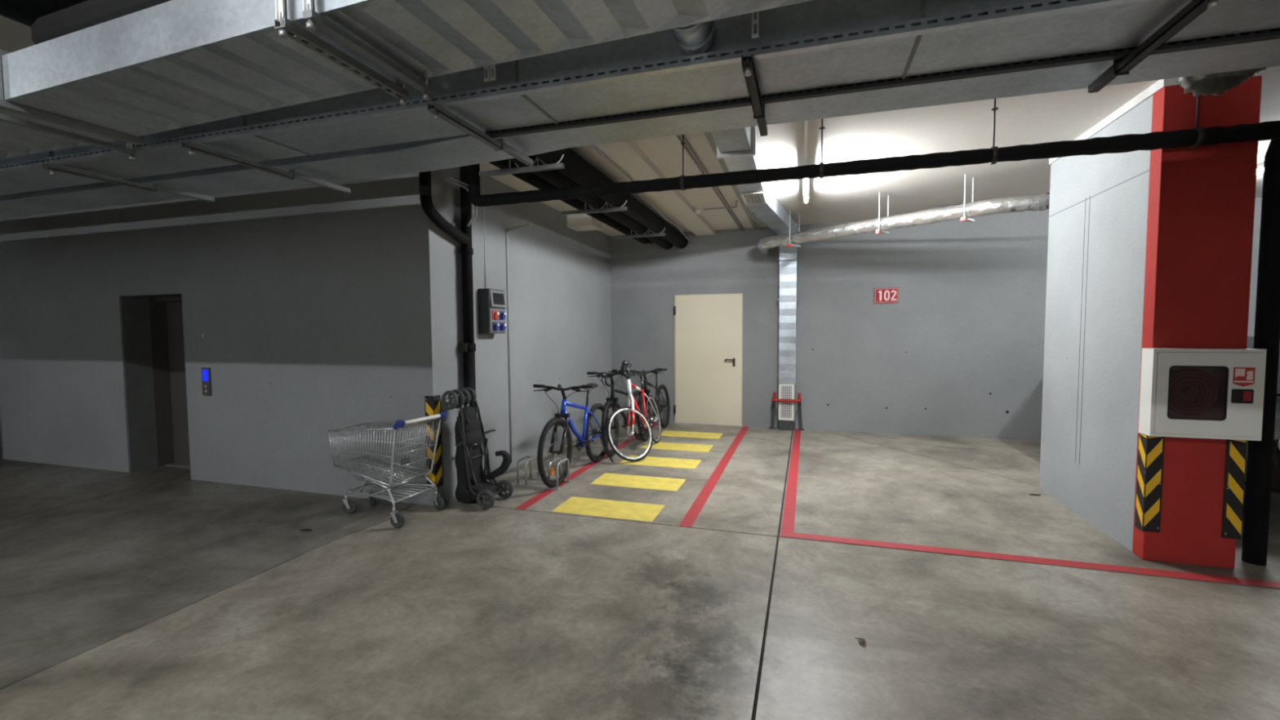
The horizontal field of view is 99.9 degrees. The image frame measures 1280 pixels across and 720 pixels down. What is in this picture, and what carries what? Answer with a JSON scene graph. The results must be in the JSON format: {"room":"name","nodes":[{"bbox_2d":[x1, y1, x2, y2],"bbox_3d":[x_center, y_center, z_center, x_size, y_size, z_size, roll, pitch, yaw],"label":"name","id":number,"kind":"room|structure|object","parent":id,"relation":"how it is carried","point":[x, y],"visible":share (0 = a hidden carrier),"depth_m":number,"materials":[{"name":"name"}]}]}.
{"room":"parking garage","nodes":[
{"label":"parking garage","id":0,"kind":"room"},
{"bbox_2d":[0,166,464,505],"bbox_3d":[-5.982,-0.337,6.272,8.860,3.155,0.530,1,3,17],"label":"wall","id":1,"kind":"structure","parent":0,"point":[318,309],"depth_m":5.33,"materials":[{"name":"grey paint"}]},
{"bbox_2d":[120,293,190,472],"bbox_3d":[-5.158,0.276,6.059,0.977,1.986,0.515,1,3,17],"label":"door","id":2,"kind":"structure","parent":1,"relation":"in","point":[153,345],"depth_m":6.21,"materials":[{"name":"metal"}]},
{"bbox_2d":[200,367,211,395],"bbox_3d":[-4.477,0.223,5.547,0.110,0.290,0.024,1,3,17],"label":"panel","id":3,"kind":"object","parent":1,"relation":"attached to","point":[206,371],"visible":1,"depth_m":5.54,"materials":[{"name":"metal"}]},
{"bbox_2d":[424,395,442,487],"bbox_3d":[-1.844,0.725,4.806,0.097,0.820,0.098,1,3,17],"label":"guard","id":4,"kind":"object","parent":1,"relation":"attached to","point":[433,403],"visible":0.77,"depth_m":4.77,"materials":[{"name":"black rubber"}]},
{"bbox_2d":[471,176,612,480],"bbox_3d":[-1.275,-0.417,7.290,0.453,3.155,4.200,1,3,17],"label":"wall","id":5,"kind":"structure","parent":0,"point":[559,275],"depth_m":6.62,"materials":[{"name":"grey paint"}]},
{"bbox_2d":[418,165,475,411],"bbox_3d":[-1.700,-0.282,4.838,0.131,3.155,0.712,0,3,13],"label":"drain pipe","id":6,"kind":"object","parent":5,"relation":"attached to","point":[464,237],"visible":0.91,"depth_m":5.04,"materials":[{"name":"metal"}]},
{"bbox_2d":[483,177,486,288],"bbox_3d":[-1.593,-1.312,5.488,0.029,1.170,0.038,-1,3,-5],"label":"conduit","id":7,"kind":"object","parent":5,"relation":"attached to","point":[485,268],"visible":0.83,"depth_m":5.49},
{"bbox_2d":[478,288,506,333],"bbox_3d":[-1.499,-0.498,5.520,0.179,0.450,0.300,1,3,17],"label":"box","id":8,"kind":"object","parent":5,"relation":"attached to","point":[491,302],"visible":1,"depth_m":5.40,"materials":[{"name":"grey plastic"}]},
{"bbox_2d":[492,322,499,331],"bbox_3d":[-1.452,-0.339,5.447,0.043,0.090,0.090,1,3,17],"label":"socket","id":9,"kind":"object","parent":8,"relation":"attached to","point":[495,326],"depth_m":5.43,"materials":[{"name":"blue plastic"}]},
{"bbox_2d":[492,310,499,319],"bbox_3d":[-1.453,-0.454,5.440,0.043,0.090,0.090,1,3,17],"label":"socket","id":10,"kind":"object","parent":8,"relation":"attached to","point":[495,313],"depth_m":5.42,"materials":[{"name":"red plastic"}]},
{"bbox_2d":[499,322,506,330],"bbox_3d":[-1.414,-0.346,5.571,0.043,0.090,0.090,1,3,17],"label":"socket","id":11,"kind":"object","parent":8,"relation":"attached to","point":[502,325],"depth_m":5.55,"materials":[{"name":"blue plastic"}]},
{"bbox_2d":[499,311,506,319],"bbox_3d":[-1.415,-0.461,5.564,0.043,0.090,0.090,1,3,17],"label":"socket","id":12,"kind":"object","parent":8,"relation":"attached to","point":[502,313],"depth_m":5.55,"materials":[{"name":"blue plastic"}]},
{"bbox_2d":[505,223,531,462],"bbox_3d":[-1.323,-0.163,5.925,0.313,2.636,0.032,1,3,17],"label":"conduit","id":13,"kind":"object","parent":5,"relation":"attached to","point":[508,230],"visible":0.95,"depth_m":5.94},
{"bbox_2d":[0,420,1279,719],"bbox_3d":[-1.821,1.561,1.280,19.800,0.142,16.800,1,3,17],"label":"floor","id":14,"kind":"structure","parent":0,"point":[161,593],"depth_m":3.12,"materials":[{"name":"concrete"}]},
{"bbox_2d":[300,528,311,531],"bbox_3d":[-2.618,1.333,4.218,0.099,0.006,0.030,-1,3,-5],"label":"paper scrap","id":15,"kind":"object","parent":14,"relation":"on","point":[303,530],"visible":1,"depth_m":4.21,"materials":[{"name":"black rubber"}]},
{"bbox_2d":[328,411,446,528],"bbox_3d":[-2.161,0.882,4.571,0.863,0.865,0.532,1,3,21],"label":"shopping cart","id":16,"kind":"object","parent":14,"relation":"on","point":[397,520],"visible":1,"depth_m":4.53,"materials":[{"name":"silver metal"}]},
{"bbox_2d":[328,417,439,485],"bbox_3d":[-2.194,0.748,4.547,0.834,0.475,0.519,1,3,17],"label":"basket","id":17,"kind":"object","parent":16,"relation":"on","point":[406,460],"depth_m":4.51,"materials":[{"name":"silver metal"}]},
{"bbox_2d":[440,386,513,509],"bbox_3d":[-1.447,0.774,4.871,0.477,1.038,0.588,1,3,17],"label":"stroller","id":18,"kind":"object","parent":14,"relation":"on","point":[473,485],"visible":1,"depth_m":4.79,"materials":[{"name":"black fabric"}]},
{"bbox_2d":[515,455,571,490],"bbox_3d":[-0.978,1.128,5.445,0.473,0.266,0.296,1,3,17],"label":"bike rack","id":19,"kind":"object","parent":14,"relation":"on","point":[568,481],"visible":0.96,"depth_m":5.38,"materials":[{"name":"metal"}]},
{"bbox_2d":[533,382,613,488],"bbox_3d":[-0.674,0.729,5.863,0.684,1.015,1.770,0,3,18],"label":"bicycle","id":20,"kind":"object","parent":14,"relation":"on","point":[584,440],"visible":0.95,"depth_m":5.52,"materials":[{"name":"blue paint"}]},
{"bbox_2d":[557,383,563,389],"bbox_3d":[-0.808,0.268,5.465,0.052,0.051,0.049,0,3,18],"label":"light","id":21,"kind":"object","parent":20,"relation":"on","point":[559,386],"depth_m":5.44,"materials":[{"name":"grey plastic"}]},
{"bbox_2d":[586,369,647,457],"bbox_3d":[-0.164,0.635,7.161,0.600,1.065,1.696,2,4,35],"label":"bicycle","id":22,"kind":"object","parent":14,"relation":"on","point":[615,405],"visible":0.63,"depth_m":6.82,"materials":[{"name":"black paint"}]},
{"bbox_2d":[600,360,661,462],"bbox_3d":[0.032,0.575,6.925,0.678,1.199,1.641,2,4,37],"label":"bicycle","id":23,"kind":"object","parent":14,"relation":"on","point":[634,407],"visible":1,"depth_m":6.60,"materials":[{"name":"red paint"}]},
{"bbox_2d":[632,368,670,441],"bbox_3d":[0.254,0.607,8.050,0.631,1.019,1.702,2,4,33],"label":"bicycle","id":24,"kind":"object","parent":14,"relation":"on","point":[658,389],"visible":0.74,"depth_m":7.97,"materials":[{"name":"black paint"}]},
{"bbox_2d":[768,392,804,430],"bbox_3d":[2.267,0.802,8.320,0.530,0.570,0.234,1,3,17],"label":"guard rail","id":25,"kind":"object","parent":14,"relation":"on","point":[775,400],"visible":1,"depth_m":8.31,"materials":[{"name":"red metal"}]},
{"bbox_2d":[855,637,866,645],"bbox_3d":[1.098,1.391,2.670,0.028,0.018,0.075,-1,3,-7],"label":"dry leaf","id":26,"kind":"object","parent":14,"relation":"on","point":[862,640],"visible":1,"depth_m":2.66,"materials":[{"name":"brown plant"}]},
{"bbox_2d":[1241,139,1279,565],"bbox_3d":[4.028,-0.049,3.422,0.125,2.783,0.240,1,3,17],"label":"pipe","id":27,"kind":"object","parent":14,"relation":"on","point":[1267,320],"visible":0.8,"depth_m":3.45,"materials":[{"name":"black plastic"}]},
{"bbox_2d":[1244,336,1279,493],"bbox_3d":[5.938,0.490,5.517,2.022,1.461,3.860,1,3,17],"label":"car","id":28,"kind":"object","parent":14,"relation":"on","point":[1275,485],"visible":0.02,"depth_m":4.00,"materials":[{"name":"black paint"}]},
{"bbox_2d":[0,15,1279,236],"bbox_3d":[-1.838,-1.758,1.099,19.800,0.200,16.800,1,3,17],"label":"ceiling","id":29,"kind":"structure","parent":0,"point":[1063,115],"depth_m":4.82,"materials":[{"name":"white paint"}]},
{"bbox_2d":[0,113,136,159],"bbox_3d":[-1.966,-1.218,1.806,0.026,0.953,0.405,1,3,17],"label":"hanger","id":30,"kind":"object","parent":29,"relation":"hanging from","point":[129,149],"visible":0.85,"depth_m":1.84,"materials":[{"name":"metal"}]},
{"bbox_2d":[274,0,408,105],"bbox_3d":[-0.751,-1.208,1.366,0.032,0.939,0.392,1,3,17],"label":"hanger","id":31,"kind":"object","parent":29,"relation":"hanging from","point":[286,28],"visible":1,"depth_m":1.33,"materials":[{"name":"metal"}]},
{"bbox_2d":[302,0,431,100],"bbox_3d":[-0.671,-1.206,1.336,0.026,0.939,0.391,1,3,17],"label":"hanger","id":32,"kind":"object","parent":29,"relation":"hanging from","point":[313,20],"visible":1,"depth_m":1.30,"materials":[{"name":"metal"}]},
{"bbox_2d":[0,0,812,159],"bbox_3d":[-2.103,-0.866,1.811,11.205,0.170,0.474,1,3,18],"label":"air duct","id":33,"kind":"object","parent":32,"relation":"hanging from","point":[171,64],"visible":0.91,"depth_m":1.41,"materials":[{"name":"silver metal"}]},
{"bbox_2d":[31,0,171,44],"bbox_3d":[0.620,-1.008,0.886,5.365,0.176,0.172,1,3,20],"label":"pipe","id":34,"kind":"object","parent":33,"relation":"on","point":[89,13],"visible":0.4,"depth_m":1.62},
{"bbox_2d":[671,20,715,54],"bbox_3d":[0.125,-0.850,1.340,0.108,0.108,0.155,1,3,17],"label":"duct","id":35,"kind":"object","parent":33,"relation":"attached to","point":[696,38],"visible":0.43,"depth_m":1.35,"materials":[{"name":"silver metal"}]},
{"bbox_2d":[0,0,1150,173],"bbox_3d":[-0.584,-0.792,1.639,8.900,0.026,0.024,1,3,17],"label":"rail","id":36,"kind":"object","parent":35,"relation":"attached to","point":[1037,8],"visible":0.98,"depth_m":1.44,"materials":[{"name":"grey metal"}]},
{"bbox_2d":[42,162,214,201],"bbox_3d":[-2.322,-0.807,2.492,0.034,0.060,0.650,1,3,17],"label":"bracket","id":37,"kind":"object","parent":36,"relation":"attached to","point":[53,168],"visible":1,"depth_m":2.42,"materials":[{"name":"metal"}]},
{"bbox_2d":[181,141,350,193],"bbox_3d":[-1.542,-0.800,2.296,0.034,0.060,0.735,1,3,17],"label":"bracket","id":38,"kind":"object","parent":36,"relation":"attached to","point":[192,148],"visible":1,"depth_m":2.21,"materials":[{"name":"metal"}]},
{"bbox_2d":[426,102,533,165],"bbox_3d":[-0.543,-0.785,1.924,0.034,0.060,0.615,1,3,17],"label":"bracket","id":39,"kind":"object","parent":36,"relation":"attached to","point":[498,144],"visible":1,"depth_m":1.84,"materials":[{"name":"metal"}]},
{"bbox_2d":[0,0,1279,195],"bbox_3d":[-1.639,-0.939,2.114,13.600,0.244,0.269,1,3,17],"label":"air duct","id":40,"kind":"object","parent":36,"relation":"on","point":[1130,24],"visible":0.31,"depth_m":1.51,"materials":[{"name":"grey metal"}]},
{"bbox_2d":[484,27,1279,137],"bbox_3d":[1.606,-0.789,1.275,4.519,0.021,0.024,1,3,17],"label":"rail","id":41,"kind":"object","parent":40,"relation":"attached to","point":[1273,33],"visible":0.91,"depth_m":1.52,"materials":[{"name":"metal"}]},
{"bbox_2d":[0,39,1279,218],"bbox_3d":[-1.540,-1.120,2.427,13.600,0.534,0.337,1,3,17],"label":"air duct","id":42,"kind":"object","parent":36,"relation":"on","point":[451,152],"visible":0.32,"depth_m":1.99,"materials":[{"name":"grey metal"}]},
{"bbox_2d":[741,53,767,136],"bbox_3d":[0.353,-0.774,1.624,0.034,0.060,0.570,1,3,17],"label":"bracket","id":43,"kind":"object","parent":36,"relation":"attached to","point":[748,67],"visible":0.98,"depth_m":1.53,"materials":[{"name":"metal"}]},
{"bbox_2d":[1088,0,1218,93],"bbox_3d":[1.240,-0.762,1.319,0.034,0.060,0.510,1,3,17],"label":"bracket","id":44,"kind":"object","parent":36,"relation":"attached to","point":[1194,8],"visible":0.97,"depth_m":1.27,"materials":[{"name":"metal"}]},
{"bbox_2d":[484,64,495,82],"bbox_3d":[-0.442,-1.253,1.553,0.038,0.872,0.003,1,3,17],"label":"strap","id":45,"kind":"object","parent":29,"relation":"hanging from","point":[486,68],"visible":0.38,"depth_m":1.57,"materials":[{"name":"metal"}]},
{"bbox_2d":[479,154,564,177],"bbox_3d":[-0.969,-1.686,4.378,0.768,0.308,0.044,1,3,17],"label":"hanger","id":46,"kind":"object","parent":29,"relation":"hanging from","point":[531,168],"visible":0.82,"depth_m":4.36,"materials":[{"name":"metal"}]},
{"bbox_2d":[567,213,601,231],"bbox_3d":[-0.785,-1.931,7.552,0.400,0.165,0.350,1,3,17],"label":"beam","id":47,"kind":"structure","parent":29,"relation":"attached to","point":[578,222],"depth_m":7.41,"materials":[{"name":"white paint"}]},
{"bbox_2d":[561,200,627,215],"bbox_3d":[-0.503,-1.771,5.885,0.768,0.308,0.044,1,3,17],"label":"hanger","id":48,"kind":"object","parent":29,"relation":"hanging from","point":[622,207],"visible":0.81,"depth_m":5.86,"materials":[{"name":"metal"}]},
{"bbox_2d":[488,159,653,244],"bbox_3d":[-0.679,-1.796,6.106,0.124,0.184,5.840,1,3,17],"label":"pipe","id":49,"kind":"object","parent":48,"relation":"attached to","point":[530,178],"visible":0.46,"depth_m":5.80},
{"bbox_2d":[508,155,673,249],"bbox_3d":[-0.413,-1.769,6.051,0.210,0.210,5.890,1,3,17],"label":"pipe","id":50,"kind":"object","parent":48,"relation":"attached to","point":[554,177],"visible":0.34,"depth_m":5.71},
{"bbox_2d":[533,147,688,248],"bbox_3d":[-0.189,-1.767,5.982,0.210,0.210,5.890,1,3,17],"label":"pipe","id":51,"kind":"object","parent":48,"relation":"attached to","point":[577,169],"visible":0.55,"depth_m":5.45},
{"bbox_2d":[612,227,665,239],"bbox_3d":[-0.018,-1.858,7.449,0.768,0.308,0.044,1,3,17],"label":"hanger","id":52,"kind":"object","parent":29,"relation":"hanging from","point":[637,235],"visible":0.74,"depth_m":7.43,"materials":[{"name":"metal"}]},
{"bbox_2d":[593,140,715,235],"bbox_3d":[0.204,-1.895,5.911,0.300,0.070,5.800,1,3,17],"label":"ceiling light","id":53,"kind":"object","parent":29,"relation":"attached to","point":[627,156],"depth_m":5.37,"materials":[{"name":"white paint"}]},
{"bbox_2d":[590,145,692,244],"bbox_3d":[0.093,-1.800,6.103,0.056,0.130,5.492,1,3,16],"label":"cable","id":54,"kind":"object","parent":53,"relation":"hanging from","point":[592,146],"visible":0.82,"depth_m":5.38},
{"bbox_2d":[693,205,702,213],"bbox_3d":[0.759,-1.946,6.994,0.124,0.092,0.124,1,3,17],"label":"smoke detector","id":55,"kind":"object","parent":29,"relation":"attached to","point":[698,209],"visible":1,"depth_m":6.96,"materials":[{"name":"white plastic"}]},
{"bbox_2d":[675,135,741,230],"bbox_3d":[0.713,-1.909,5.695,0.022,0.022,5.890,1,3,17],"label":"conduit","id":56,"kind":"object","parent":29,"relation":"attached to","point":[677,136],"visible":0.35,"depth_m":5.35,"materials":[{"name":"grey metal"}]},
{"bbox_2d":[680,134,744,229],"bbox_3d":[0.751,-1.909,5.683,0.022,0.022,5.890,1,3,17],"label":"conduit","id":57,"kind":"object","parent":29,"relation":"attached to","point":[685,139],"visible":0.35,"depth_m":5.30,"materials":[{"name":"grey metal"}]},
{"bbox_2d":[702,200,737,209],"bbox_3d":[1.089,-1.951,6.843,0.241,0.018,0.580,-3,4,-39],"label":"conduit","id":58,"kind":"object","parent":29,"relation":"attached to","point":[735,201],"visible":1,"depth_m":6.91,"materials":[{"name":"grey metal"}]},
{"bbox_2d":[703,131,760,230],"bbox_3d":[0.971,-1.895,5.616,0.100,0.044,5.890,1,3,17],"label":"cable trunking","id":59,"kind":"object","parent":29,"relation":"attached to","point":[751,215],"visible":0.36,"depth_m":6.14,"materials":[{"name":"grey metal"}]},
{"bbox_2d":[710,126,798,431],"bbox_3d":[1.255,-0.336,5.672,0.422,3.138,5.811,1,3,20],"label":"air duct","id":60,"kind":"object","parent":29,"relation":"attached to","point":[738,148],"visible":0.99,"depth_m":7.65,"materials":[{"name":"metal"}]},
{"bbox_2d":[740,191,766,204],"bbox_3d":[1.208,-1.711,5.694,0.230,0.014,0.480,1,3,17],"label":"grille","id":61,"kind":"object","parent":60,"relation":"attached to","point":[754,197],"depth_m":5.65,"materials":[{"name":"white metal"}]},
{"bbox_2d":[778,383,794,420],"bbox_3d":[2.249,0.645,8.264,0.225,0.560,0.014,1,3,17],"label":"grille","id":62,"kind":"object","parent":60,"relation":"attached to","point":[786,391],"depth_m":8.26,"materials":[{"name":"white metal"}]},
{"bbox_2d":[751,11,759,38],"bbox_3d":[0.287,-1.245,1.327,0.017,0.872,0.003,1,3,17],"label":"strap","id":63,"kind":"object","parent":29,"relation":"hanging from","point":[755,21],"visible":0.73,"depth_m":1.35,"materials":[{"name":"metal"}]},
{"bbox_2d":[786,210,800,247],"bbox_3d":[2.104,-1.777,7.336,0.265,0.480,0.044,-3,4,-39],"label":"hanger","id":64,"kind":"object","parent":29,"relation":"hanging from","point":[789,245],"visible":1,"depth_m":7.30,"materials":[{"name":"metal"}]},
{"bbox_2d":[757,193,1049,255],"bbox_3d":[2.993,-1.627,6.607,0.670,0.174,4.235,-3,4,-38],"label":"insulated pipe","id":65,"kind":"object","parent":64,"relation":"hanging from","point":[1033,202],"visible":0.86,"depth_m":6.03,"materials":[{"name":"silver metal"}]},
{"bbox_2d":[805,192,1049,231],"bbox_3d":[3.231,-1.732,6.387,0.299,0.044,3.442,-3,4,-43],"label":"cable","id":66,"kind":"object","parent":65,"relation":"on","point":[940,206],"visible":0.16,"depth_m":6.00,"materials":[{"name":"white plastic"}]},
{"bbox_2d":[803,161,808,203],"bbox_3d":[1.700,-1.830,5.504,0.050,0.172,1.240,1,3,17],"label":"lamp","id":67,"kind":"object","parent":29,"relation":"attached to","point":[806,181],"visible":0.64,"depth_m":5.52,"materials":[{"name":"white plastic"}]},
{"bbox_2d":[804,120,807,158],"bbox_3d":[1.168,-1.807,3.783,0.022,0.022,2.500,1,3,17],"label":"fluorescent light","id":68,"kind":"object","parent":29,"relation":"attached to","point":[806,122],"visible":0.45,"depth_m":4.47,"materials":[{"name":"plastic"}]},
{"bbox_2d":[467,95,1279,206],"bbox_3d":[1.736,-1.585,3.861,6.877,0.482,0.116,1,3,17],"label":"pipe","id":69,"kind":"object","parent":29,"relation":"hanging from","point":[1195,137],"visible":0.97,"depth_m":3.77,"materials":[{"name":"metal"}]},
{"bbox_2d":[444,177,477,226],"bbox_3d":[-1.601,-1.407,4.836,0.054,0.373,0.432,1,3,17],"label":"cable loop","id":70,"kind":"object","parent":69,"relation":"hanging from","point":[446,180],"visible":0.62,"depth_m":4.92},
{"bbox_2d":[875,191,889,234],"bbox_3d":[2.884,-1.729,6.373,0.265,0.480,0.044,-3,4,-39],"label":"hanger","id":71,"kind":"object","parent":29,"relation":"hanging from","point":[877,232],"visible":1,"depth_m":6.32,"materials":[{"name":"metal"}]},
{"bbox_2d":[960,173,974,222],"bbox_3d":[3.460,-1.694,5.663,0.265,0.480,0.044,-3,4,-39],"label":"hanger","id":72,"kind":"object","parent":29,"relation":"hanging from","point":[963,219],"visible":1,"depth_m":5.61,"materials":[{"name":"metal"}]},
{"bbox_2d":[1177,66,1267,97],"bbox_3d":[3.049,-1.503,2.432,1.019,0.505,0.140,1,3,17],"label":"flexible duct","id":73,"kind":"object","parent":29,"relation":"hanging from","point":[1215,84],"visible":0.2,"depth_m":2.51,"materials":[{"name":"metal"}]},
{"bbox_2d":[1256,162,1263,174],"bbox_3d":[6.089,-1.879,5.243,0.050,0.092,1.240,1,3,17],"label":"lamp","id":74,"kind":"object","parent":29,"relation":"attached to","point":[1260,166],"visible":0.11,"depth_m":5.27,"materials":[{"name":"white plastic"}]},
{"bbox_3d":[-3.567,-1.395,-1.909,0.520,0.179,9.400,1,3,17],"label":"beam","id":75,"kind":"structure","parent":29,"relation":"attached to","visible":0},
{"bbox_2d":[0,0,87,26],"bbox_3d":[-2.947,-1.306,0.168,0.230,0.230,4.720,1,3,17],"label":"pipe","id":76,"kind":"object","parent":75,"relation":"attached to","point":[26,12],"visible":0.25,"depth_m":2.04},
{"bbox_2d":[610,197,1262,440],"bbox_3d":[4.618,-0.477,7.819,11.400,3.155,0.305,1,3,17],"label":"wall","id":77,"kind":"structure","parent":0,"point":[960,351],"depth_m":8.00,"materials":[{"name":"grey paint"}]},
{"bbox_2d":[637,240,676,248],"bbox_3d":[0.361,-1.940,8.892,0.840,0.175,0.015,1,3,17],"label":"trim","id":78,"kind":"structure","parent":77,"relation":"attached to","point":[640,246],"depth_m":8.96,"materials":[{"name":"grey paint"}]},
{"bbox_2d":[674,293,742,426],"bbox_3d":[1.104,0.000,8.767,1.114,2.135,0.141,1,3,17],"label":"door","id":79,"kind":"structure","parent":77,"relation":"in","point":[708,327],"depth_m":8.75,"materials":[{"name":"beige paint"}]},
{"bbox_2d":[874,287,898,303],"bbox_3d":[3.634,-0.952,7.932,0.326,0.224,0.010,1,3,17],"label":"sign","id":80,"kind":"object","parent":77,"relation":"attached to","point":[891,295],"visible":1,"depth_m":7.93,"materials":[{"name":"red plastic"}]},
{"bbox_2d":[1039,95,1152,551],"bbox_3d":[3.847,-0.283,4.318,0.444,3.155,1.580,1,3,17],"label":"wall","id":81,"kind":"structure","parent":0,"point":[1098,205],"depth_m":4.22,"materials":[{"name":"grey paint"}]},
{"bbox_2d":[1048,73,1257,164],"bbox_3d":[3.819,-1.823,4.180,0.460,0.063,1.705,1,3,17],"label":"trim","id":82,"kind":"structure","parent":81,"relation":"attached to","point":[1149,91],"depth_m":3.82,"materials":[{"name":"white paint"}]},
{"bbox_2d":[1132,75,1262,568],"bbox_3d":[3.606,-0.206,3.504,0.482,3.092,0.127,1,3,17],"label":"pillar","id":83,"kind":"structure","parent":0,"point":[1200,221],"depth_m":3.44,"materials":[{"name":"red paint"}]},
{"bbox_2d":[1134,432,1164,532],"bbox_3d":[3.402,0.812,3.591,0.097,0.652,0.098,1,3,17],"label":"guard","id":84,"kind":"object","parent":83,"relation":"attached to","point":[1150,448],"visible":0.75,"depth_m":3.56,"materials":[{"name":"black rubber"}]},
{"bbox_2d":[1137,348,1266,440],"bbox_3d":[3.548,0.209,3.403,0.552,0.560,0.142,1,3,17],"label":"cabinet","id":85,"kind":"object","parent":83,"relation":"attached to","point":[1214,393],"visible":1,"depth_m":3.39,"materials":[{"name":"white metal"}]},
{"bbox_2d":[1221,439,1246,539],"bbox_3d":[3.802,0.817,3.467,0.097,0.652,0.098,1,3,17],"label":"guard","id":86,"kind":"object","parent":83,"relation":"attached to","point":[1236,450],"visible":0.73,"depth_m":3.42,"materials":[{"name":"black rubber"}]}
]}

